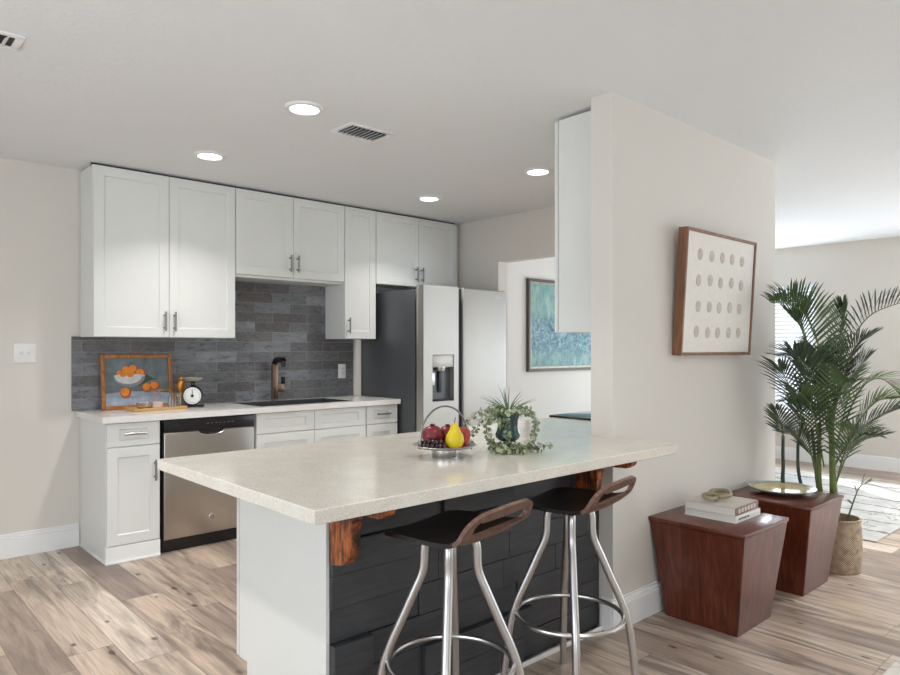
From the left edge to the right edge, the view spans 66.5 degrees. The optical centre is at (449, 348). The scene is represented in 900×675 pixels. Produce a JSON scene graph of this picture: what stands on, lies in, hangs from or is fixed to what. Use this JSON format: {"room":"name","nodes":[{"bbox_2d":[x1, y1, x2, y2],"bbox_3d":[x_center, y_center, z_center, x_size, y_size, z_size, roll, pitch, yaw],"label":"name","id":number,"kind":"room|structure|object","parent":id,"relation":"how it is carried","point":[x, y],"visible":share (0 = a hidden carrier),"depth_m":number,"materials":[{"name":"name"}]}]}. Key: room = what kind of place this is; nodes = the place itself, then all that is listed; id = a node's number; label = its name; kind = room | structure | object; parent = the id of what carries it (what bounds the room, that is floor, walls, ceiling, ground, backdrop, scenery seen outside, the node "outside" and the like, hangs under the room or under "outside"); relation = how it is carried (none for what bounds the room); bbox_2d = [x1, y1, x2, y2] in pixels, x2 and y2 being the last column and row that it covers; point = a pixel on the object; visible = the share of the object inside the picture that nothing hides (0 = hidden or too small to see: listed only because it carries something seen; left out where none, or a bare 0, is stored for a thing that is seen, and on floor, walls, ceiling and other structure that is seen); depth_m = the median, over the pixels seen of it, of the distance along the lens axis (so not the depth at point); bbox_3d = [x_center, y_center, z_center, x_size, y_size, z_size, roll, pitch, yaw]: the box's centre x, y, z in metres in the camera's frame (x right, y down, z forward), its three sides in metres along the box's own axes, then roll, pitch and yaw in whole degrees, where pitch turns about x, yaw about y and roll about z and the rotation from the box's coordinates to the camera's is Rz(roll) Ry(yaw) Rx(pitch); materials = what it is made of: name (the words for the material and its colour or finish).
{"room":"kitchen","nodes":[
{"label":"kitchen","id":0,"kind":"room"},
{"bbox_2d":[0,157,590,544],"bbox_3d":[-1.159,0.057,5.675,10.690,2.440,0.131,0,0,-42],"label":"wall","id":1,"kind":"structure","parent":0,"point":[40,203],"depth_m":4.43,"materials":[{"name":"grey paint"}]},
{"bbox_2d":[13,344,36,362],"bbox_3d":[-2.629,0.027,4.246,0.124,0.120,0.016,0,0,-42],"label":"light switch","id":2,"kind":"object","parent":1,"relation":"attached to","point":[22,353],"visible":1,"depth_m":4.25,"materials":[{"name":"white plastic"}]},
{"bbox_2d":[0,523,78,559],"bbox_3d":[-3.689,1.203,3.276,3.478,0.148,0.016,0,0,-42],"label":"baseboard","id":3,"kind":"structure","parent":1,"relation":"attached to","point":[24,543],"depth_m":4.29,"materials":[{"name":"white paint"}]},
{"bbox_2d":[80,164,234,338],"bbox_3d":[-1.947,-0.620,4.644,0.925,1.085,0.324,0,0,-42],"label":"upper cabinet","id":4,"kind":"object","parent":1,"relation":"attached to","point":[157,252],"visible":1,"depth_m":4.49,"materials":[{"name":"white wood"}]},
{"bbox_2d":[91,162,454,223],"bbox_3d":[-1.099,-1.149,5.314,3.088,0.027,0.005,0,0,-42],"label":"trim","id":5,"kind":"structure","parent":4,"relation":"attached to","point":[91,162],"depth_m":5.04,"materials":[{"name":"white wood"}]},
{"bbox_2d":[235,188,343,286],"bbox_3d":[-1.266,-0.839,5.267,0.917,0.646,0.324,0,0,-42],"label":"upper cabinet","id":6,"kind":"object","parent":1,"relation":"attached to","point":[279,239],"visible":0.96,"depth_m":5.15,"materials":[{"name":"white wood"}]},
{"bbox_2d":[338,364,345,377],"bbox_3d":[-0.913,0.187,5.805,0.074,0.120,0.009,0,0,-42],"label":"wall outlet","id":7,"kind":"object","parent":1,"relation":"attached to","point":[341,367],"visible":1,"depth_m":5.80,"materials":[{"name":"white plastic"}]},
{"bbox_2d":[325,206,375,338],"bbox_3d":[-0.812,-0.623,5.682,0.306,1.079,0.324,0,0,-42],"label":"upper cabinet","id":8,"kind":"object","parent":1,"relation":"attached to","point":[350,307],"visible":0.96,"depth_m":5.59,"materials":[{"name":"white wood"}]},
{"bbox_2d":[353,339,360,395],"bbox_3d":[-0.802,0.158,5.914,0.072,0.482,0.020,0,0,-42],"label":"trim","id":9,"kind":"structure","parent":1,"relation":"attached to","point":[356,342],"depth_m":5.90,"materials":[{"name":"grey paint"}]},
{"bbox_2d":[376,211,456,289],"bbox_3d":[-0.359,-0.853,6.097,0.916,0.619,0.324,0,0,-42],"label":"upper cabinet","id":10,"kind":"object","parent":1,"relation":"attached to","point":[411,252],"visible":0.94,"depth_m":5.97,"materials":[{"name":"white wood"}]},
{"bbox_2d":[457,226,458,286],"bbox_3d":[0.045,-0.845,6.391,0.077,0.603,0.020,0,0,-42],"label":"trim","id":11,"kind":"structure","parent":10,"relation":"attached to","point":[457,226],"depth_m":6.40,"materials":[{"name":"grey paint"}]},
{"bbox_2d":[526,278,590,371],"bbox_3d":[1.352,-0.260,7.871,1.400,1.010,0.040,0,0,-42],"label":"painting","id":12,"kind":"object","parent":1,"relation":"attached to","point":[547,349],"visible":0.51,"depth_m":7.61,"materials":[{"name":"teal paint"}]},
{"bbox_2d":[0,0,899,248],"bbox_3d":[1.583,-1.213,2.678,10.690,0.100,8.255,0,0,-42],"label":"ceiling","id":13,"kind":"structure","parent":0,"point":[472,94],"depth_m":3.10,"materials":[{"name":"white paint"}]},
{"bbox_2d":[0,30,25,51],"bbox_3d":[-1.713,-1.154,2.539,0.220,0.018,0.160,0,0,-42],"label":"ceiling vent","id":14,"kind":"object","parent":13,"relation":"in","point":[6,38],"visible":1,"depth_m":2.58,"materials":[{"name":"white metal"}]},
{"bbox_2d":[193,150,225,159],"bbox_3d":[-1.440,-1.157,4.112,0.188,0.012,0.188,0,0,-42],"label":"recessed light","id":15,"kind":"object","parent":13,"relation":"in","point":[204,154],"visible":1,"depth_m":4.10,"materials":[{"name":"white paint"}]},
{"bbox_2d":[284,101,323,115],"bbox_3d":[-0.702,-1.157,3.305,0.188,0.012,0.188,0,0,-42],"label":"recessed light","id":16,"kind":"object","parent":13,"relation":"in","point":[307,108],"visible":1,"depth_m":3.29,"materials":[{"name":"white paint"}]},
{"bbox_2d":[330,122,395,142],"bbox_3d":[-0.466,-1.154,3.680,0.290,0.018,0.200,0,0,-42],"label":"ceiling vent","id":17,"kind":"object","parent":13,"relation":"in","point":[351,129],"visible":1,"depth_m":3.66,"materials":[{"name":"white metal"}]},
{"bbox_2d":[417,195,440,200],"bbox_3d":[-0.161,-1.157,5.282,0.188,0.012,0.188,0,0,-42],"label":"recessed light","id":18,"kind":"object","parent":13,"relation":"in","point":[424,197],"visible":1,"depth_m":5.26,"materials":[{"name":"white paint"}]},
{"bbox_2d":[523,167,551,175],"bbox_3d":[0.573,-1.157,4.479,0.188,0.012,0.188,0,0,-42],"label":"recessed light","id":19,"kind":"object","parent":13,"relation":"in","point":[535,171],"visible":1,"depth_m":4.46,"materials":[{"name":"white paint"}]},
{"bbox_2d":[0,459,899,674],"bbox_3d":[1.583,1.327,2.678,10.690,0.100,8.255,0,0,-42],"label":"floor","id":20,"kind":"structure","parent":0,"point":[63,611],"depth_m":3.15,"materials":[{"name":"brown wood"}]},
{"bbox_2d":[80,418,159,565],"bbox_3d":[-2.090,0.859,4.340,0.320,0.836,0.594,0,0,-42],"label":"base cabinet","id":21,"kind":"object","parent":20,"relation":"on","point":[120,475],"visible":1,"depth_m":4.16,"materials":[{"name":"white paint"}]},
{"bbox_2d":[159,414,253,552],"bbox_3d":[-1.724,0.859,4.648,0.613,0.836,0.518,0,0,-42],"label":"dishwasher","id":22,"kind":"object","parent":20,"relation":"on","point":[192,514],"visible":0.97,"depth_m":4.41,"materials":[{"name":"silver metal"}]},
{"bbox_2d":[254,406,365,448],"bbox_3d":[-1.163,0.859,5.188,0.918,0.836,0.594,0,0,-42],"label":"base cabinet","id":23,"kind":"object","parent":20,"relation":"on","point":[274,429],"visible":0.29,"depth_m":4.96,"materials":[{"name":"white paint"}]},
{"bbox_2d":[76,395,400,423],"bbox_3d":[-1.406,0.420,4.969,2.216,0.038,0.575,0,0,-42],"label":"countertop","id":24,"kind":"structure","parent":23,"relation":"on","point":[215,409],"depth_m":4.55,"materials":[{"name":"white stone"}]},
{"bbox_2d":[99,354,172,409],"bbox_3d":[-2.117,0.220,4.648,0.460,0.365,0.070,0,0,-42],"label":"framed painting","id":25,"kind":"object","parent":24,"relation":"on","point":[125,380],"visible":0.92,"depth_m":4.63,"materials":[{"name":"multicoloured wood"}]},
{"bbox_2d":[124,405,186,411],"bbox_3d":[-1.941,0.391,4.534,0.160,0.020,0.350,0,0,44],"label":"serving tray","id":26,"kind":"object","parent":24,"relation":"on","point":[131,409],"visible":0.88,"depth_m":4.47,"materials":[{"name":"brown wood"}]},
{"bbox_2d":[136,402,152,408],"bbox_3d":[-1.991,0.370,4.474,0.100,0.045,0.100,0,0,-42],"label":"glass bowl","id":27,"kind":"object","parent":26,"relation":"on","point":[140,405],"visible":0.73,"depth_m":4.44,"materials":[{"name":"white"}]},
{"bbox_2d":[149,401,162,407],"bbox_3d":[-1.938,0.370,4.526,0.088,0.045,0.088,0,0,-42],"label":"cup","id":28,"kind":"object","parent":26,"relation":"on","point":[156,404],"visible":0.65,"depth_m":4.49,"materials":[{"name":"ceramic"}]},
{"bbox_2d":[153,389,172,406],"bbox_3d":[-1.921,0.331,4.619,0.060,0.124,0.170,0,0,44],"label":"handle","id":29,"kind":"object","parent":26,"relation":"on","point":[161,389],"visible":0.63,"depth_m":4.61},
{"bbox_2d":[168,392,180,406],"bbox_3d":[-1.845,0.343,4.587,0.080,0.100,0.080,0,0,-42],"label":"glass jar","id":30,"kind":"object","parent":26,"relation":"on","point":[174,399],"visible":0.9,"depth_m":4.55,"materials":[{"name":"white"}]},
{"bbox_2d":[176,377,184,404],"bbox_3d":[-1.874,0.296,4.778,0.060,0.210,0.060,0,0,-42],"label":"ornament","id":31,"kind":"object","parent":24,"relation":"on","point":[180,386],"visible":0.72,"depth_m":4.76,"materials":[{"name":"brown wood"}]},
{"bbox_2d":[182,377,204,407],"bbox_3d":[-1.778,0.299,4.744,0.144,0.204,0.132,0,0,-14],"label":"kitchen scale","id":32,"kind":"object","parent":24,"relation":"on","point":[192,395],"visible":0.95,"depth_m":4.71,"materials":[{"name":"black plastic"}]},
{"bbox_2d":[271,357,285,400],"bbox_3d":[-1.292,0.231,5.288,0.109,0.341,0.176,0,0,-42],"label":"kitchen faucet","id":33,"kind":"object","parent":24,"relation":"on","point":[275,387],"visible":1,"depth_m":5.30,"materials":[{"name":"brown metal"}]},
{"bbox_2d":[235,398,349,406],"bbox_3d":[-1.171,0.510,5.170,0.774,0.224,0.414,0,0,-42],"label":"sink","id":34,"kind":"object","parent":24,"relation":"in","point":[315,400],"visible":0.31,"depth_m":5.33,"materials":[{"name":"metal"}]},
{"bbox_2d":[365,404,396,436],"bbox_3d":[-0.709,0.859,5.603,0.306,0.836,0.594,0,0,-42],"label":"base cabinet","id":35,"kind":"object","parent":20,"relation":"on","point":[380,419],"visible":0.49,"depth_m":5.40,"materials":[{"name":"white paint"}]},
{"bbox_2d":[237,474,602,674],"bbox_3d":[0.140,0.859,3.064,1.987,0.837,0.681,0,0,-42],"label":"base cabinet","id":36,"kind":"object","parent":20,"relation":"on","point":[299,613],"visible":0.48,"depth_m":2.45,"materials":[{"name":"grey paint"}]},
{"bbox_2d":[330,510,395,565],"bbox_3d":[-0.266,0.559,2.063,0.038,0.239,0.295,0,0,-42],"label":"corbel","id":37,"kind":"object","parent":36,"relation":"attached to","point":[345,535],"visible":0.63,"depth_m":2.10,"materials":[{"name":"brown wood"}]},
{"bbox_2d":[157,417,676,525],"bbox_3d":[0.135,0.420,2.866,2.268,0.038,1.083,0,0,-42],"label":"countertop","id":38,"kind":"structure","parent":36,"relation":"on","point":[317,483],"depth_m":2.33,"materials":[{"name":"beige stone"}]},
{"bbox_2d":[413,405,475,457],"bbox_3d":[-0.021,0.305,2.556,0.238,0.192,0.238,0,0,-42],"label":"fruit stand","id":39,"kind":"object","parent":38,"relation":"on","point":[448,452],"visible":0.71,"depth_m":2.52,"materials":[{"name":"metal"}]},
{"bbox_2d":[422,424,442,440],"bbox_3d":[-0.066,0.324,2.576,0.082,0.084,0.082,0,0,-42],"label":"pomegranate","id":40,"kind":"object","parent":39,"relation":"on","point":[431,432],"visible":0.74,"depth_m":2.55,"materials":[{"name":"red food"}]},
{"bbox_2d":[418,439,446,448],"bbox_3d":[-0.064,0.348,2.508,0.108,0.035,0.038,0,0,-1],"label":"grape bunch","id":41,"kind":"object","parent":39,"relation":"in","point":[440,444],"visible":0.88,"depth_m":2.50,"materials":[{"name":"food"}]},
{"bbox_2d":[440,424,450,441],"bbox_3d":[-0.009,0.326,2.616,0.076,0.077,0.076,0,0,-42],"label":"pomegranate","id":42,"kind":"object","parent":39,"relation":"on","point":[445,429],"visible":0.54,"depth_m":2.59,"materials":[{"name":"red food"}]},
{"bbox_2d":[445,417,463,447],"bbox_3d":[0.017,0.308,2.521,0.070,0.114,0.070,0,0,-42],"label":"pear","id":43,"kind":"object","parent":39,"relation":"on","point":[454,437],"visible":0.94,"depth_m":2.50,"materials":[{"name":"yellow food"}]},
{"bbox_2d":[459,425,470,444],"bbox_3d":[0.041,0.325,2.601,0.074,0.076,0.074,0,0,-42],"label":"apple","id":44,"kind":"object","parent":39,"relation":"in","point":[466,432],"visible":0.49,"depth_m":2.58,"materials":[{"name":"red food"}]},
{"bbox_2d":[462,386,552,454],"bbox_3d":[0.229,0.274,2.667,0.346,0.273,0.174,0,0,-8],"label":"plant","id":45,"kind":"object","parent":38,"relation":"on","point":[507,432],"visible":0.96,"depth_m":2.65,"materials":[{"name":"green plant"}]},
{"bbox_2d":[575,461,636,490],"bbox_3d":[0.659,0.559,2.908,0.038,0.239,0.295,0,0,-42],"label":"corbel","id":46,"kind":"object","parent":36,"relation":"attached to","point":[590,480],"visible":0.35,"depth_m":2.94,"materials":[{"name":"brown wood"}]},
{"bbox_2d":[361,284,505,433],"bbox_3d":[-0.140,0.388,5.941,0.940,1.778,0.844,0,0,-42],"label":"refrigerator","id":47,"kind":"object","parent":20,"relation":"on","point":[434,346],"visible":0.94,"depth_m":5.59,"materials":[{"name":"silver metal"}]},
{"bbox_2d":[377,498,532,674],"bbox_3d":[0.018,0.873,2.173,0.468,0.811,0.425,0,0,-41],"label":"bar stool","id":48,"kind":"object","parent":20,"relation":"on","point":[449,530],"visible":1,"depth_m":2.14,"materials":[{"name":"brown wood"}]},
{"bbox_2d":[500,475,638,674],"bbox_3d":[0.459,0.873,2.567,0.468,0.811,0.425,0,0,-41],"label":"bar stool","id":49,"kind":"object","parent":20,"relation":"on","point":[568,502],"visible":0.94,"depth_m":2.52,"materials":[{"name":"metal"}]},
{"bbox_2d":[549,411,590,420],"bbox_3d":[1.085,0.824,4.079,0.762,0.867,0.731,0,0,-42],"label":"range","id":50,"kind":"object","parent":20,"relation":"on","point":[585,415],"visible":0.06,"depth_m":4.02,"materials":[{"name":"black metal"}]},
{"bbox_2d":[649,505,788,636],"bbox_3d":[1.282,1.039,3.277,0.468,0.476,0.468,0,0,-42],"label":"side table","id":51,"kind":"object","parent":20,"relation":"on","point":[720,576],"visible":0.79,"depth_m":3.13,"materials":[{"name":"brown wood"}]},
{"bbox_2d":[684,507,759,523],"bbox_3d":[1.318,0.784,3.322,0.260,0.033,0.257,0,0,-42],"label":"book","id":52,"kind":"object","parent":51,"relation":"on","point":[755,512],"visible":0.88,"depth_m":3.23,"materials":[{"name":"paper"}]},
{"bbox_2d":[685,494,757,515],"bbox_3d":[1.315,0.750,3.322,0.255,0.037,0.252,0,0,-44],"label":"book","id":53,"kind":"object","parent":52,"relation":"on","point":[732,506],"visible":0.94,"depth_m":3.26,"materials":[{"name":"white paper"}]},
{"bbox_2d":[701,488,732,500],"bbox_3d":[1.310,0.704,3.338,0.131,0.043,0.226,0,0,38],"label":"ornament","id":54,"kind":"object","parent":53,"relation":"on","point":[713,494],"visible":1,"depth_m":3.32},
{"bbox_2d":[731,486,843,595],"bbox_3d":[1.832,1.039,3.780,0.468,0.476,0.468,0,0,-42],"label":"side table","id":55,"kind":"object","parent":20,"relation":"on","point":[811,528],"visible":0.55,"depth_m":3.58,"materials":[{"name":"brown wood"}]},
{"bbox_2d":[748,481,817,495],"bbox_3d":[1.855,0.784,3.832,0.350,0.033,0.350,0,0,-42],"label":"plate","id":56,"kind":"object","parent":55,"relation":"on","point":[770,487],"visible":1,"depth_m":3.88,"materials":[{"name":"gold metal"}]},
{"bbox_2d":[775,469,899,541],"bbox_3d":[2.623,1.272,6.459,2.330,0.008,3.110,0,0,-42],"label":"area rug","id":57,"kind":"object","parent":20,"relation":"on","point":[877,503],"visible":0.32,"depth_m":5.74,"materials":[{"name":"white fabric"}]},
{"bbox_2d":[829,512,862,575],"bbox_3d":[2.246,1.125,3.986,0.261,0.305,0.261,0,0,-42],"label":"woven basket","id":58,"kind":"object","parent":20,"relation":"on","point":[847,555],"visible":0.55,"depth_m":3.87,"materials":[{"name":"beige wicker"}]},
{"bbox_2d":[755,276,899,520],"bbox_3d":[2.223,0.326,3.887,1.028,1.453,0.757,0,0,-42],"label":"palm plant","id":59,"kind":"object","parent":58,"relation":"in","point":[818,377],"visible":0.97,"depth_m":3.89,"materials":[{"name":"green plant"}]},
{"bbox_2d":[883,657,899,674],"bbox_3d":[2.976,1.272,2.340,2.850,0.008,2.236,0,0,-42],"label":"area rug","id":60,"kind":"object","parent":20,"relation":"on","point":[894,669],"visible":1,"depth_m":2.71,"materials":[{"name":"white fabric"}]},
{"bbox_2d":[457,206,554,403],"bbox_3d":[0.977,0.057,5.517,0.120,2.440,3.007,0,0,-42],"label":"wall","id":61,"kind":"structure","parent":0,"point":[486,246],"depth_m":6.06,"materials":[{"name":"grey paint"}]},
{"bbox_2d":[591,91,774,633],"bbox_3d":[1.347,0.057,3.726,1.785,2.440,0.136,0,0,-42],"label":"wall","id":62,"kind":"structure","parent":0,"point":[654,174],"depth_m":3.36,"materials":[{"name":"grey paint"}]},
{"bbox_2d":[555,111,590,332],"bbox_3d":[0.774,-0.615,3.517,0.440,1.063,0.326,0,0,-42],"label":"upper cabinet","id":63,"kind":"object","parent":62,"relation":"attached to","point":[572,134],"visible":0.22,"depth_m":3.37,"materials":[{"name":"white wood"}]},
{"bbox_2d":[600,596,612,629],"bbox_3d":[0.709,1.203,3.112,0.016,0.148,0.060,0,0,-42],"label":"baseboard","id":64,"kind":"structure","parent":62,"relation":"attached to","point":[605,611],"depth_m":3.11,"materials":[{"name":"white paint"}]},
{"bbox_2d":[672,226,756,355],"bbox_3d":[1.428,-0.287,3.669,0.780,0.640,0.088,0,0,-42],"label":"picture","id":65,"kind":"object","parent":62,"relation":"attached to","point":[714,289],"visible":1,"depth_m":3.60,"materials":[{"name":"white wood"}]},
{"bbox_2d":[775,236,899,457],"bbox_3d":[5.482,0.057,6.245,0.120,2.440,8.015,0,0,-42],"label":"wall","id":66,"kind":"structure","parent":0,"point":[852,268],"depth_m":7.31,"materials":[{"name":"grey paint"}]},
{"bbox_2d":[777,289,818,422],"bbox_3d":[3.779,0.050,8.092,0.140,1.545,1.100,0,0,-42],"label":"window","id":67,"kind":"structure","parent":66,"relation":"in","point":[810,289],"depth_m":7.73,"materials":[{"name":"white paint"}]},
{"bbox_2d":[775,284,816,415],"bbox_3d":[3.750,0.015,8.065,0.060,1.475,1.040,0,0,-42],"label":"window blind","id":68,"kind":"object","parent":67,"relation":"attached to","point":[811,286],"visible":0.1,"depth_m":7.92,"materials":[{"name":"white plastic"}]},
{"bbox_2d":[775,446,899,472],"bbox_3d":[5.432,1.203,6.199,0.016,0.148,8.015,0,0,-42],"label":"baseboard","id":69,"kind":"structure","parent":66,"relation":"attached to","point":[888,464],"depth_m":7.36,"materials":[{"name":"white paint"}]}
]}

